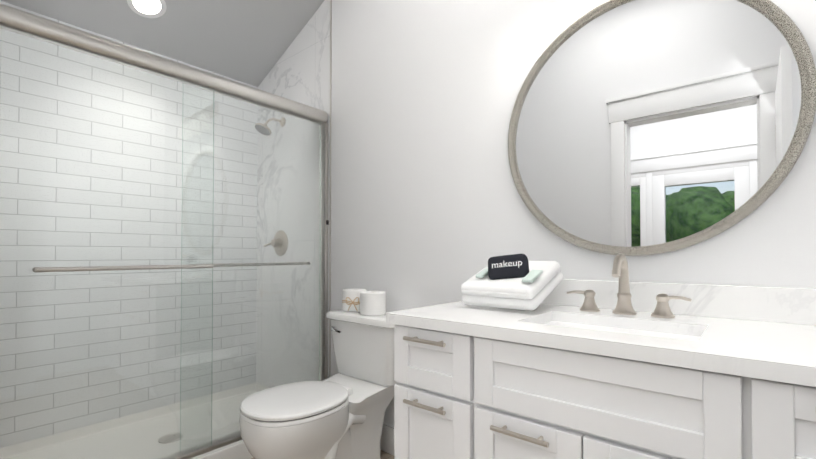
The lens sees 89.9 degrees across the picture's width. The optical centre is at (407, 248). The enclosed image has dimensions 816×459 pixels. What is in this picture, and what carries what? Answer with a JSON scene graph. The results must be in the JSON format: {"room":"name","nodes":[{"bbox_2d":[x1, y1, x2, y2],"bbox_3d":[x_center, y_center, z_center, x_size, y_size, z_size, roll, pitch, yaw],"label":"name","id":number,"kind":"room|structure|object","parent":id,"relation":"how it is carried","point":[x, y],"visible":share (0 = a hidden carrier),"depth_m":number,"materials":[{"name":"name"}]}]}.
{"room":"bathroom","nodes":[
{"label":"bathroom","id":0,"kind":"room"},
{"bbox_2d":[0,1,257,447],"bbox_3d":[-1.553,-0.068,2.417,0.001,2.230,1.420,-1,-1,40],"label":"wall","id":1,"kind":"structure","parent":0,"point":[112,281],"depth_m":2.29,"materials":[{"name":"tile"}]},
{"bbox_2d":[0,0,323,86],"bbox_3d":[-0.381,-1.914,1.197,3.400,1.428,1.800,-1,-1,40],"label":"ceiling","id":2,"kind":"structure","parent":0,"point":[248,41],"depth_m":2.42,"materials":[{"name":"grey paint"}]},
{"bbox_2d":[127,0,166,17],"bbox_3d":[-1.389,-1.314,2.177,0.166,0.090,0.180,-1,-1,40],"label":"recessed light","id":3,"kind":"object","parent":2,"relation":"in","point":[151,8],"visible":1,"depth_m":2.20,"materials":[{"name":"white paint"}]},
{"bbox_2d":[256,0,329,387],"bbox_3d":[-0.777,-0.238,2.691,0.830,2.579,0.001,-1,-1,40],"label":"wall","id":4,"kind":"structure","parent":0,"point":[299,72],"depth_m":2.67,"materials":[{"name":"tile"}]},
{"bbox_2d":[255,117,284,134],"bbox_3d":[-0.906,-0.813,2.679,0.108,0.143,0.196,-1,-1,40],"label":"shower head","id":5,"kind":"object","parent":4,"relation":"attached to","point":[263,126],"depth_m":2.65},
{"bbox_2d":[264,230,287,255],"bbox_3d":[-0.887,-0.038,2.736,0.192,0.172,0.069,-1,-1,40],"label":"shower valve","id":6,"kind":"object","parent":4,"relation":"attached to","point":[276,240],"depth_m":2.72,"materials":[{"name":"silver metal"}]},
{"bbox_2d":[329,0,331,376],"bbox_3d":[-0.459,-0.241,2.418,0.008,2.577,0.005,-1,-1,40],"label":"trim","id":7,"kind":"structure","parent":4,"relation":"attached to","point":[330,193],"depth_m":2.42,"materials":[{"name":"white"}]},
{"bbox_2d":[252,450,393,458],"bbox_3d":[-0.413,1.029,1.117,3.400,0.001,1.900,-1,-1,40],"label":"floor","id":8,"kind":"structure","parent":0,"point":[384,455],"depth_m":2.06,"materials":[{"name":"brown wood"}]},
{"bbox_2d":[0,383,268,458],"bbox_3d":[-1.235,0.996,2.131,0.830,0.096,1.416,-1,-1,40],"label":"shower pan","id":9,"kind":"object","parent":8,"relation":"on","point":[237,450],"visible":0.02,"depth_m":2.17,"materials":[{"name":"white plastic"}]},
{"bbox_2d":[0,3,328,458],"bbox_3d":[-0.952,0.057,1.904,0.145,1.764,1.416,-1,-1,40],"label":"shower door","id":10,"kind":"structure","parent":9,"relation":"on","point":[21,22],"depth_m":1.82,"materials":[{"name":"clear glass"}]},
{"bbox_2d":[239,310,395,458],"bbox_3d":[-0.361,0.677,1.816,0.472,0.723,0.752,-1,-1,40],"label":"toilet","id":11,"kind":"object","parent":8,"relation":"on","point":[340,414],"visible":0.96,"depth_m":1.77,"materials":[{"name":"white ceramic"}]},
{"bbox_2d":[342,289,365,311],"bbox_3d":[-0.279,0.265,2.111,0.137,0.108,0.142,-1,-1,40],"label":"toilet paper","id":12,"kind":"object","parent":11,"relation":"on","point":[350,300],"visible":0.9,"depth_m":2.06,"materials":[{"name":"white paper"}]},
{"bbox_2d":[360,291,385,315],"bbox_3d":[-0.170,0.263,1.988,0.124,0.108,0.124,-1,-1,40],"label":"toilet paper","id":13,"kind":"object","parent":11,"relation":"on","point":[372,303],"visible":1,"depth_m":1.94,"materials":[{"name":"white paper"}]},
{"bbox_2d":[386,254,815,458],"bbox_3d":[0.582,0.521,1.129,1.234,1.016,0.601,-1,-1,40],"label":"bathroom vanity","id":14,"kind":"object","parent":8,"relation":"on","point":[623,367],"visible":1,"depth_m":1.01,"materials":[{"name":"white paint"}]},
{"bbox_2d":[461,254,562,310],"bbox_3d":[0.368,0.108,1.450,0.275,0.181,0.274,-1,-1,40],"label":"towels","id":15,"kind":"object","parent":14,"relation":"on","point":[518,281],"visible":1,"depth_m":1.37,"materials":[{"name":"white terry cloth"},{"name":"black cloth"}]},
{"bbox_2d":[380,424,393,455],"bbox_3d":[-0.073,0.975,2.067,1.009,0.135,0.012,-1,-1,40],"label":"baseboard","id":16,"kind":"structure","parent":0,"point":[387,441],"depth_m":2.08,"materials":[{"name":"white paint"}]},
{"bbox_2d":[331,0,815,427],"bbox_3d":[0.522,-0.793,1.596,2.562,3.658,0.001,-1,-1,40],"label":"wall","id":17,"kind":"structure","parent":0,"point":[429,207],"depth_m":1.86,"materials":[{"name":"white paint"}]},
{"bbox_2d":[508,0,815,255],"bbox_3d":[0.748,-0.423,1.376,0.894,0.894,0.030,-1,-1,40],"label":"mirror","id":18,"kind":"object","parent":17,"relation":"attached to","point":[643,127],"visible":0.98,"depth_m":1.32,"materials":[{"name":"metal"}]}
]}

